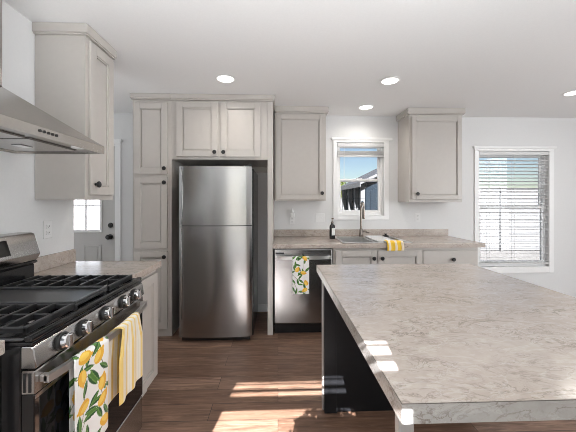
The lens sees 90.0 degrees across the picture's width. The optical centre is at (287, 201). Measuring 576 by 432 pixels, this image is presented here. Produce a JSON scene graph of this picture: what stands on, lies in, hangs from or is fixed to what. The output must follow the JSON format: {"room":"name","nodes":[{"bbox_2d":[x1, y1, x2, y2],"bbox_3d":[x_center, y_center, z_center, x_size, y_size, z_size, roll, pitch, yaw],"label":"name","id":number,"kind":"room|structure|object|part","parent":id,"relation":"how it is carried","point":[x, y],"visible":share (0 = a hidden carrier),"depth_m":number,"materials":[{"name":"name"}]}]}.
{"room":"kitchen","nodes":[
{"label":"kitchen","id":0,"kind":"room"},
{"bbox_2d":[0,0,73,256],"bbox_3d":[-1.596,0.142,0.720,0.100,2.515,2.850,0,0,-2],"label":"wall","id":1,"kind":"structure","parent":0,"point":[20,211],"depth_m":1.71,"materials":[{"name":"paint"}]},
{"bbox_2d":[43,221,51,238],"bbox_3d":[-1.581,0.182,1.898,0.009,0.115,0.070,0,0,-2],"label":"wall outlet","id":2,"kind":"object","parent":1,"relation":"attached to","point":[47,225],"visible":1,"depth_m":1.89,"materials":[{"name":"white plastic"}]},
{"bbox_2d":[0,0,103,153],"bbox_3d":[-1.309,-0.696,1.295,0.509,0.834,0.755,0,0,-2],"label":"range hood","id":3,"kind":"object","parent":1,"relation":"attached to","point":[25,128],"visible":1,"depth_m":1.37,"materials":[{"name":"silver metal"}]},
{"bbox_3d":[-1.335,-0.289,1.131,0.330,0.008,0.308,0,0,-2],"label":"filter panel","id":4,"kind":"part","parent":3,"relation":"part of","materials":[{"name":"silver metal"}]},
{"bbox_3d":[-1.346,-0.283,1.459,0.050,0.004,0.070,0,0,-2],"label":"filter pull","id":5,"kind":"part","parent":3,"relation":"part of","materials":[{"name":"silver metal"}]},
{"bbox_3d":[-1.346,-0.289,1.458,0.330,0.008,0.308,0,0,-2],"label":"filter panel","id":6,"kind":"part","parent":3,"relation":"part of","materials":[{"name":"silver metal"}]},
{"bbox_2d":[34,249,75,272],"bbox_3d":[-1.576,0.394,1.905,0.020,0.092,0.468,0,0,-2],"label":"backsplash","id":7,"kind":"structure","parent":1,"relation":"attached to","point":[49,261],"depth_m":1.93,"materials":[{"name":"stone"}]},
{"bbox_2d":[32,22,116,199],"bbox_3d":[-1.407,-0.564,1.949,0.358,1.098,0.334,0,0,-2],"label":"upper cabinet","id":8,"kind":"object","parent":1,"relation":"attached to","point":[74,65],"visible":1,"depth_m":1.81,"materials":[{"name":"beige paint"}]},
{"bbox_3d":[-1.420,-1.080,1.949,0.333,0.066,0.334,0,0,-2],"label":"crown moulding","id":9,"kind":"part","parent":8,"relation":"part of","materials":[{"name":"beige paint"}]},
{"bbox_3d":[-1.242,-0.115,1.880,0.031,0.042,0.042,0,0,-2],"label":"knob","id":10,"kind":"part","parent":8,"relation":"part of","materials":[{"name":"black metal"}]},
{"bbox_3d":[-1.270,-0.535,1.963,0.020,0.979,0.256,0,0,-2],"label":"cabinet door","id":11,"kind":"part","parent":8,"relation":"part of","materials":[{"name":"beige paint"}]},
{"bbox_2d":[3,0,575,117],"bbox_3d":[0.847,-1.140,1.550,8.800,0.050,4.540,0,0,-2],"label":"ceiling","id":12,"kind":"structure","parent":0,"point":[485,58],"depth_m":2.09,"materials":[{"name":"paint"}]},
{"bbox_2d":[215,74,235,82],"bbox_3d":[-0.565,-1.110,2.600,0.184,0.008,0.184,0,0,-2],"label":"recessed light","id":13,"kind":"object","parent":12,"relation":"in","point":[224,78],"visible":1,"depth_m":2.59,"materials":[{"name":"paint"}]},
{"bbox_2d":[358,104,373,109],"bbox_3d":[0.913,-1.110,3.380,0.184,0.008,0.184,0,0,-2],"label":"recessed light","id":14,"kind":"object","parent":12,"relation":"in","point":[367,106],"visible":1,"depth_m":3.38,"materials":[{"name":"paint"}]},
{"bbox_2d":[380,76,400,84],"bbox_3d":[0.936,-1.110,2.643,0.184,0.008,0.184,0,0,-2],"label":"recessed light","id":15,"kind":"object","parent":12,"relation":"in","point":[390,80],"visible":1,"depth_m":2.63,"materials":[{"name":"paint"}]},
{"bbox_2d":[562,90,575,95],"bbox_3d":[2.910,-1.110,2.933,0.184,0.008,0.184,0,0,-2],"label":"recessed light","id":16,"kind":"object","parent":12,"relation":"in","point":[573,92],"visible":1,"depth_m":2.94,"materials":[{"name":"paint"}]},
{"bbox_2d":[114,113,575,303],"bbox_3d":[0.770,0.142,3.769,8.600,2.515,0.100,0,0,-2],"label":"wall","id":17,"kind":"structure","parent":0,"point":[457,217],"depth_m":3.75,"materials":[{"name":"paint"}]},
{"bbox_2d":[74,139,122,260],"bbox_3d":[-2.629,0.306,3.607,1.105,2.186,0.112,0,0,-2],"label":"door","id":18,"kind":"structure","parent":17,"relation":"in","point":[104,244],"depth_m":3.62,"materials":[{"name":"paint"}]},
{"bbox_3d":[-2.635,-0.115,3.612,0.597,0.994,0.012,0,0,-2],"label":"glazing frame","id":19,"kind":"part","parent":18,"relation":"part of","materials":[{"name":"glass"}]},
{"bbox_3d":[-2.461,0.870,3.620,0.223,0.660,0.008,0,0,-2],"label":"panel moulding","id":20,"kind":"part","parent":18,"relation":"part of","materials":[{"name":"paint"}]},
{"bbox_3d":[-2.239,0.438,3.598,0.066,0.066,0.068,0,0,-2],"label":"knob","id":21,"kind":"part","parent":18,"relation":"part of","materials":[{"name":"black metal"}]},
{"bbox_3d":[-2.629,0.339,3.592,1.069,2.121,0.016,0,0,-2],"label":"casing","id":22,"kind":"part","parent":18,"relation":"part of","materials":[{"name":"paint"}]},
{"bbox_2d":[258,304,267,311],"bbox_3d":[-0.732,1.352,3.659,0.978,0.094,0.013,0,0,-2],"label":"baseboard","id":23,"kind":"structure","parent":17,"relation":"attached to","point":[261,307],"depth_m":3.67,"materials":[{"name":"paint"}]},
{"bbox_2d":[290,217,294,223],"bbox_3d":[0.055,0.230,3.689,0.070,0.115,0.009,0,0,-2],"label":"wall outlet","id":24,"kind":"object","parent":17,"relation":"attached to","point":[292,219],"visible":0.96,"depth_m":3.69,"materials":[{"name":"white plastic"}]},
{"bbox_2d":[290,208,294,216],"bbox_3d":[0.056,0.138,3.661,0.056,0.114,0.044,0,0,-2],"label":"air freshener","id":25,"kind":"object","parent":24,"relation":"attached to","point":[292,214],"visible":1,"depth_m":3.64,"materials":[{"name":"white plastic"}]},
{"bbox_2d":[275,106,328,200],"bbox_3d":[0.154,-0.565,3.508,0.632,1.097,0.375,0,0,-2],"label":"upper cabinet","id":26,"kind":"object","parent":17,"relation":"attached to","point":[300,131],"visible":1,"depth_m":3.36,"materials":[{"name":"beige paint"}]},
{"bbox_3d":[0.158,-1.076,3.520,0.623,0.074,0.351,0,0,-2],"label":"crown moulding","id":27,"kind":"part","parent":26,"relation":"part of","materials":[{"name":"beige paint"}]},
{"bbox_2d":[274,229,447,236],"bbox_3d":[0.954,0.396,3.713,2.266,0.088,0.020,0,0,-2],"label":"backsplash","id":28,"kind":"structure","parent":17,"relation":"attached to","point":[288,232],"depth_m":3.71,"materials":[{"name":"stone"}]},
{"bbox_2d":[331,137,391,219],"bbox_3d":[0.949,-0.299,3.756,0.790,1.054,0.128,0,0,-2],"label":"window","id":29,"kind":"structure","parent":17,"relation":"in","point":[337,181],"depth_m":3.72,"materials":[{"name":"paint"}]},
{"bbox_3d":[0.933,-0.500,3.808,0.552,0.473,0.022,0,0,-2],"label":"sash","id":30,"kind":"part","parent":29,"relation":"part of","materials":[{"name":"white plastic"}]},
{"bbox_3d":[0.934,-0.086,3.779,0.552,0.437,0.028,0,0,-2],"label":"sash","id":31,"kind":"part","parent":29,"relation":"part of","materials":[{"name":"white plastic"}]},
{"bbox_3d":[0.934,-0.296,3.790,0.610,0.940,0.060,0,0,-2],"label":"frame","id":32,"kind":"part","parent":29,"relation":"part of","materials":[{"name":"white plastic"}]},
{"bbox_2d":[337,143,383,156],"bbox_3d":[0.936,-0.489,3.730,0.604,0.538,0.054,0,0,-2],"label":"window blind","id":33,"kind":"object","parent":29,"relation":"attached to","point":[339,153],"visible":0.91,"depth_m":3.71,"materials":[{"name":"white plastic"}]},
{"bbox_3d":[0.936,-0.592,3.734,0.602,0.020,0.044,0,0,-2],"label":"rail","id":34,"kind":"part","parent":33,"relation":"part of","materials":[{"name":"white plastic"}]},
{"bbox_2d":[415,213,419,221],"bbox_3d":[1.687,0.202,3.745,0.070,0.115,0.009,0,0,-2],"label":"wall outlet","id":35,"kind":"object","parent":17,"relation":"attached to","point":[417,215],"visible":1,"depth_m":3.74,"materials":[{"name":"white plastic"}]},
{"bbox_2d":[396,107,464,201],"bbox_3d":[1.753,-0.555,3.563,0.692,1.115,0.375,0,0,-2],"label":"upper cabinet","id":36,"kind":"object","parent":17,"relation":"attached to","point":[429,139],"visible":1,"depth_m":3.42,"materials":[{"name":"beige paint"}]},
{"bbox_3d":[1.753,-1.076,3.575,0.692,0.074,0.351,0,0,-2],"label":"crown moulding","id":37,"kind":"part","parent":36,"relation":"part of","materials":[{"name":"beige paint"}]},
{"bbox_3d":[1.764,-0.520,3.417,0.598,0.980,0.020,0,0,-2],"label":"cabinet door","id":38,"kind":"part","parent":36,"relation":"part of","materials":[{"name":"beige paint"}]},
{"bbox_2d":[473,146,556,272],"bbox_3d":[2.975,0.100,3.826,1.118,1.660,0.128,0,0,-2],"label":"window","id":39,"kind":"structure","parent":17,"relation":"in","point":[533,268],"depth_m":3.80,"materials":[{"name":"paint"}]},
{"bbox_3d":[2.969,-0.272,3.878,0.886,0.735,0.022,0,0,-2],"label":"sash","id":40,"kind":"part","parent":39,"relation":"part of","materials":[{"name":"white plastic"}]},
{"bbox_3d":[2.970,0.432,3.849,0.886,0.753,0.028,0,0,-2],"label":"sash","id":41,"kind":"part","parent":39,"relation":"part of","materials":[{"name":"white plastic"}]},
{"bbox_3d":[2.970,0.091,3.860,0.944,1.518,0.060,0,0,-2],"label":"frame","id":42,"kind":"part","parent":39,"relation":"part of","materials":[{"name":"white plastic"}]},
{"bbox_2d":[479,151,548,263],"bbox_3d":[2.972,0.075,3.800,0.938,1.479,0.060,0,0,-2],"label":"window blind","id":43,"kind":"object","parent":39,"relation":"attached to","point":[486,153],"visible":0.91,"depth_m":3.79,"materials":[{"name":"white plastic"}]},
{"bbox_3d":[2.632,0.089,3.817,0.002,1.415,0.001,0,0,-2],"label":"ladder cord","id":44,"kind":"part","parent":43,"relation":"part of","materials":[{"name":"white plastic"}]},
{"bbox_3d":[2.634,0.089,3.766,0.002,1.415,0.001,0,0,-2],"label":"ladder cord","id":45,"kind":"part","parent":43,"relation":"part of","materials":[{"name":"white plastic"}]},
{"bbox_3d":[2.971,0.089,3.829,0.002,1.415,0.001,0,0,-2],"label":"ladder cord","id":46,"kind":"part","parent":43,"relation":"part of","materials":[{"name":"white fabric"}]},
{"bbox_3d":[2.972,0.806,3.803,0.936,0.018,0.044,0,0,-2],"label":"rail","id":47,"kind":"part","parent":43,"relation":"part of","materials":[{"name":"white plastic"}]},
{"bbox_3d":[2.973,0.089,3.778,0.002,1.415,0.001,0,0,-2],"label":"ladder cord","id":48,"kind":"part","parent":43,"relation":"part of","materials":[{"name":"white fabric"}]},
{"bbox_2d":[139,312,575,431],"bbox_3d":[0.847,1.425,1.550,8.800,0.050,4.540,0,0,-2],"label":"floor","id":49,"kind":"structure","parent":0,"point":[264,382],"depth_m":2.11,"materials":[{"name":"brown wood"}]},
{"bbox_2d":[0,232,147,431],"bbox_3d":[-1.153,0.787,1.300,0.776,1.226,0.756,0,0,-2],"label":"gas range","id":50,"kind":"object","parent":49,"relation":"on","point":[46,321],"visible":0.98,"depth_m":1.15,"materials":[{"name":"silver metal"}]},
{"bbox_3d":[-1.008,0.451,1.072,0.104,0.010,0.104,0,0,-2],"label":"burner","id":51,"kind":"part","parent":50,"relation":"part of","materials":[{"name":"black metal"}]},
{"bbox_3d":[-0.836,0.635,1.312,0.003,0.014,0.749,0,0,-2],"label":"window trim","id":52,"kind":"part","parent":50,"relation":"part of","materials":[{"name":"silver metal"}]},
{"bbox_3d":[-0.801,0.505,1.051,0.028,0.054,0.055,0,0,-2],"label":"knob","id":53,"kind":"part","parent":50,"relation":"part of","materials":[{"name":"silver metal"}]},
{"bbox_2d":[0,277,141,346],"bbox_3d":[-1.144,0.454,1.301,0.603,0.032,0.755,0,0,-2],"label":"cooktop","id":54,"kind":"object","parent":50,"relation":"in","point":[43,332],"depth_m":1.25,"materials":[{"name":"black metal"}]},
{"bbox_3d":[-0.859,0.876,1.311,0.042,0.496,0.751,0,0,-2],"label":"oven door","id":55,"kind":"part","parent":50,"relation":"part of","materials":[{"name":"black glass"}]},
{"bbox_3d":[-0.855,0.507,1.311,0.049,0.072,0.755,0,0,-2],"label":"control panel","id":56,"kind":"part","parent":50,"relation":"part of","materials":[{"name":"silver metal"}]},
{"bbox_3d":[-0.805,0.505,1.163,0.028,0.054,0.055,0,0,-2],"label":"knob","id":57,"kind":"part","parent":50,"relation":"part of","materials":[{"name":"silver metal"}]},
{"bbox_2d":[69,336,108,431],"bbox_3d":[-0.778,0.756,1.128,0.044,0.378,0.186,0,0,4],"label":"dish towel","id":58,"kind":"object","parent":50,"relation":"hanging from","point":[88,378],"visible":0.99,"depth_m":1.11,"materials":[{"name":"fabric"}]},
{"bbox_3d":[-0.800,0.585,1.313,0.070,0.026,0.719,0,0,-2],"label":"handle","id":59,"kind":"part","parent":50,"relation":"part of","materials":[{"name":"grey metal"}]},
{"bbox_3d":[-0.810,0.505,1.313,0.028,0.054,0.055,0,0,-2],"label":"knob","id":60,"kind":"part","parent":50,"relation":"part of","materials":[{"name":"silver metal"}]},
{"bbox_2d":[108,312,142,405],"bbox_3d":[-0.774,0.737,1.387,0.055,0.340,0.296,0,0,-2],"label":"dish towel","id":61,"kind":"object","parent":50,"relation":"hanging from","point":[125,358],"visible":0.94,"depth_m":1.35,"materials":[{"name":"fabric"}]},
{"bbox_3d":[-0.816,0.505,1.465,0.028,0.054,0.055,0,0,-2],"label":"knob","id":62,"kind":"part","parent":50,"relation":"part of","materials":[{"name":"silver metal"}]},
{"bbox_3d":[-0.859,1.224,1.311,0.040,0.183,0.751,0,0,-2],"label":"storage drawer","id":63,"kind":"part","parent":50,"relation":"part of","materials":[{"name":"silver metal"}]},
{"bbox_3d":[-0.820,0.505,1.577,0.028,0.054,0.055,0,0,-2],"label":"knob","id":64,"kind":"part","parent":50,"relation":"part of","materials":[{"name":"silver metal"}]},
{"bbox_2d":[141,270,157,396],"bbox_3d":[-1.268,0.943,1.907,0.634,0.913,0.444,0,0,-2],"label":"base cabinet","id":65,"kind":"object","parent":49,"relation":"on","point":[149,281],"visible":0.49,"depth_m":2.01,"materials":[{"name":"beige paint"}]},
{"bbox_2d":[34,249,160,277],"bbox_3d":[-1.262,0.416,1.915,0.646,0.137,0.468,0,0,-2],"label":"countertop","id":66,"kind":"structure","parent":65,"relation":"on","point":[64,262],"depth_m":1.92,"materials":[{"name":"stone"}]},
{"bbox_2d":[130,93,186,335],"bbox_3d":[-1.425,0.143,3.285,0.412,2.512,0.710,0,0,-2],"label":"pantry cabinet","id":67,"kind":"object","parent":49,"relation":"on","point":[156,225],"visible":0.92,"depth_m":2.97,"materials":[{"name":"beige paint"}]},
{"bbox_3d":[-1.425,-1.084,3.294,0.412,0.058,0.693,0,0,-2],"label":"crown moulding","id":68,"kind":"part","parent":67,"relation":"part of","materials":[{"name":"beige paint"}]},
{"bbox_3d":[-1.412,0.909,2.971,0.336,0.798,0.020,0,0,-2],"label":"cabinet door","id":69,"kind":"part","parent":67,"relation":"part of","materials":[{"name":"beige paint"}]},
{"bbox_3d":[-1.412,0.113,2.971,0.336,0.737,0.020,0,0,-2],"label":"cabinet door","id":70,"kind":"part","parent":67,"relation":"part of","materials":[{"name":"beige paint"}]},
{"bbox_3d":[-1.414,-0.656,2.971,0.340,0.736,0.020,0,0,-2],"label":"cabinet door","id":71,"kind":"part","parent":67,"relation":"part of","materials":[{"name":"beige paint"}]},
{"bbox_2d":[179,165,257,340],"bbox_3d":[-0.729,0.514,3.235,0.731,1.772,0.764,0,0,-2],"label":"refrigerator","id":72,"kind":"object","parent":49,"relation":"on","point":[218,205],"visible":1,"depth_m":2.86,"materials":[{"name":"silver metal"}]},
{"bbox_3d":[-1.060,0.717,2.855,0.018,0.900,0.009,0,0,30],"label":"handle","id":73,"kind":"part","parent":72,"relation":"part of","materials":[{"name":"silver metal"}]},
{"bbox_3d":[-1.053,-0.063,2.854,0.028,0.561,0.009,0,0,16],"label":"handle","id":74,"kind":"part","parent":72,"relation":"part of","materials":[{"name":"silver metal"}]},
{"bbox_3d":[-0.722,0.792,2.889,0.721,1.103,0.072,0,0,-2],"label":"fridge door","id":75,"kind":"part","parent":72,"relation":"part of","materials":[{"name":"silver metal"}]},
{"bbox_3d":[-0.722,-0.061,2.889,0.721,0.589,0.072,0,0,-2],"label":"freezer door","id":76,"kind":"part","parent":72,"relation":"part of","materials":[{"name":"silver metal"}]},
{"bbox_2d":[171,94,274,334],"bbox_3d":[-0.683,0.143,3.311,1.070,2.512,0.710,0,0,-2],"label":"tall cabinet","id":77,"kind":"object","parent":49,"relation":"on","point":[208,129],"visible":0.98,"depth_m":3.00,"materials":[{"name":"beige paint"}]},
{"bbox_3d":[-0.942,-0.753,2.988,0.429,0.567,0.020,0,0,-2],"label":"cabinet door","id":78,"kind":"part","parent":77,"relation":"part of","materials":[{"name":"beige paint"}]},
{"bbox_3d":[-0.683,-1.084,3.320,1.070,0.058,0.693,0,0,-2],"label":"crown moulding","id":79,"kind":"part","parent":77,"relation":"part of","materials":[{"name":"beige paint"}]},
{"bbox_3d":[-0.491,-0.753,3.003,0.414,0.567,0.020,0,0,-2],"label":"cabinet door","id":80,"kind":"part","parent":77,"relation":"part of","materials":[{"name":"beige paint"}]},
{"bbox_3d":[-0.733,-0.408,3.651,0.988,0.066,0.028,0,0,-2],"label":"hanging rail","id":81,"kind":"part","parent":77,"relation":"part of","materials":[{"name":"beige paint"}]},
{"bbox_3d":[-0.198,0.172,3.353,0.057,2.453,0.660,0,0,-2],"label":"panel","id":82,"kind":"part","parent":77,"relation":"part of","materials":[{"name":"beige paint"}]},
{"bbox_2d":[274,248,331,332],"bbox_3d":[0.149,0.942,3.316,0.616,0.908,0.703,0,0,-2],"label":"dishwasher","id":83,"kind":"object","parent":49,"relation":"on","point":[293,313],"visible":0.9,"depth_m":3.02,"materials":[{"name":"silver metal"}]},
{"bbox_2d":[292,256,308,293],"bbox_3d":[0.130,0.750,2.970,0.171,0.385,0.042,0,0,-2],"label":"dish towel","id":84,"kind":"object","parent":83,"relation":"hanging from","point":[300,264],"visible":1,"depth_m":2.95,"materials":[{"name":"fabric"}]},
{"bbox_3d":[0.161,0.578,2.990,0.572,0.032,0.050,0,0,-2],"label":"handle","id":85,"kind":"part","parent":83,"relation":"part of","materials":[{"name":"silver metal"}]},
{"bbox_2d":[332,248,422,264],"bbox_3d":[0.944,0.943,3.368,0.960,0.913,0.710,0,0,-2],"label":"base cabinet","id":86,"kind":"object","parent":49,"relation":"on","point":[340,256],"visible":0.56,"depth_m":3.05,"materials":[{"name":"beige paint"}]},
{"bbox_3d":[0.723,0.888,3.046,0.444,0.753,0.020,0,0,-2],"label":"cabinet door","id":87,"kind":"part","parent":86,"relation":"part of","materials":[{"name":"beige paint"}]},
{"bbox_2d":[273,229,485,248],"bbox_3d":[0.965,0.418,3.380,2.266,0.133,0.688,0,0,-2],"label":"countertop","id":88,"kind":"structure","parent":86,"relation":"on","point":[288,238],"depth_m":3.38,"materials":[{"name":"stone"}]},
{"bbox_2d":[329,218,334,238],"bbox_3d":[0.529,0.314,3.440,0.069,0.250,0.068,0,0,28],"label":"soap bottle","id":89,"kind":"object","parent":88,"relation":"on","point":[332,226],"visible":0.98,"depth_m":3.41,"materials":[{"name":"black glass"}]},
{"bbox_2d":[359,201,368,236],"bbox_3d":[0.955,0.210,3.551,0.130,0.445,0.198,0,0,-2],"label":"kitchen faucet","id":90,"kind":"object","parent":88,"relation":"on","point":[362,210],"visible":1,"depth_m":3.60,"materials":[{"name":"silver metal"}]},
{"bbox_2d":[335,236,411,242],"bbox_3d":[0.947,0.528,3.371,0.745,0.193,0.608,0,0,-2],"label":"sink","id":91,"kind":"object","parent":88,"relation":"in","point":[344,239],"visible":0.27,"depth_m":3.54,"materials":[{"name":"grey metal"}]},
{"bbox_3d":[0.761,0.532,3.332,0.312,0.186,0.436,0,0,-2],"label":"bowl","id":92,"kind":"part","parent":91,"relation":"part of","materials":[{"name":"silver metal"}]},
{"bbox_2d":[365,236,392,241],"bbox_3d":[1.065,0.425,3.344,0.210,0.015,0.480,0,0,-2],"label":"tray","id":93,"kind":"object","parent":91,"relation":"on","point":[375,238],"visible":0.74,"depth_m":3.37,"materials":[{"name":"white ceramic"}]},
{"bbox_2d":[385,240,403,250],"bbox_3d":[1.129,0.460,3.073,0.187,0.105,0.095,0,0,-2],"label":"cloth","id":94,"kind":"object","parent":88,"relation":"on","point":[392,245],"visible":1,"depth_m":3.03,"materials":[{"name":"fabric"}]},
{"bbox_3d":[1.191,0.888,3.062,0.480,0.753,0.020,0,0,-2],"label":"cabinet door","id":95,"kind":"part","parent":86,"relation":"part of","materials":[{"name":"beige paint"}]},
{"bbox_2d":[317,264,575,431],"bbox_3d":[0.775,0.919,1.344,1.102,0.959,1.392,0,0,-2],"label":"kitchen island","id":96,"kind":"object","parent":49,"relation":"on","point":[423,343],"visible":1,"depth_m":1.00,"materials":[{"name":"stone"}]},
{"bbox_3d":[0.749,0.943,1.956,1.018,0.912,0.072,0,0,-2],"label":"panel","id":97,"kind":"part","parent":96,"relation":"part of","materials":[{"name":"black paint"}]},
{"bbox_3d":[0.330,0.943,0.817,0.044,0.912,0.030,0,0,-2],"label":"leg","id":98,"kind":"part","parent":96,"relation":"part of","materials":[{"name":"grey paint"}]},
{"bbox_2d":[422,247,477,265],"bbox_3d":[1.729,0.943,3.395,0.608,0.913,0.710,0,0,-2],"label":"base cabinet","id":99,"kind":"object","parent":49,"relation":"on","point":[430,255],"visible":0.12,"depth_m":3.07,"materials":[{"name":"beige paint"}]},
{"bbox_3d":[-1.202,0.942,0.459,0.665,0.913,0.900,0,0,-2],"label":"base cabinet","id":100,"kind":"object","parent":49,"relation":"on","visible":0},
{"bbox_2d":[0,340,4,355],"bbox_3d":[-1.212,0.416,0.450,0.646,0.137,0.924,0,0,-2],"label":"countertop","id":101,"kind":"structure","parent":100,"relation":"on","point":[2,342],"depth_m":0.91,"materials":[{"name":"stone"}]},
{"label":"outside","id":102,"kind":"structure","parent":0,"visible":0},
{"bbox_2d":[480,250,539,259],"bbox_3d":[3.887,2.125,32.149,70.000,0.050,56.010,0,0,-2],"label":"ground","id":103,"kind":"structure","parent":102,"point":[499,255],"depth_m":11.30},
{"bbox_2d":[74,200,99,229],"bbox_3d":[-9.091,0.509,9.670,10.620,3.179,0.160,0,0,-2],"label":"window","id":104,"kind":"structure","parent":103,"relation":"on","point":[93,212],"depth_m":9.77,"materials":[{"name":"white glass"}]},
{"bbox_2d":[341,169,377,209],"bbox_3d":[3.757,0.347,10.522,3.220,3.504,3.330,0,0,-2],"label":"house","id":105,"kind":"structure","parent":103,"relation":"on","point":[353,193],"depth_m":9.46,"materials":[{"name":"stone"}]},
{"bbox_3d":[2.279,0.779,11.751,0.130,2.639,0.130,0,0,-2],"label":"post","id":106,"kind":"part","parent":105,"relation":"part of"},
{"bbox_3d":[2.313,0.779,10.752,0.130,2.639,0.130,0,0,-2],"label":"post","id":107,"kind":"part","parent":105,"relation":"part of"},
{"bbox_3d":[2.343,0.779,9.902,0.130,2.639,0.130,0,0,-2],"label":"post","id":108,"kind":"part","parent":105,"relation":"part of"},
{"bbox_3d":[2.368,0.779,9.173,0.130,2.639,0.130,0,0,-2],"label":"post","id":109,"kind":"part","parent":105,"relation":"part of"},
{"bbox_3d":[3.182,0.625,9.084,1.030,1.830,0.004,0,0,-2],"label":"pane","id":110,"kind":"part","parent":105,"relation":"part of","materials":[{"name":"blue"}]},
{"bbox_2d":[479,187,539,250],"bbox_3d":[12.277,0.735,12.414,10.720,2.729,0.160,0,0,-2],"label":"vinyl fence","id":111,"kind":"object","parent":103,"relation":"on","point":[536,240],"visible":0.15,"depth_m":12.34,"materials":[{"name":"white plastic"}]},
{"bbox_3d":[9.100,0.735,12.273,0.120,2.729,0.099,0,0,-2],"label":"post","id":112,"kind":"part","parent":111,"relation":"part of","materials":[{"name":"white plastic"}]}
]}

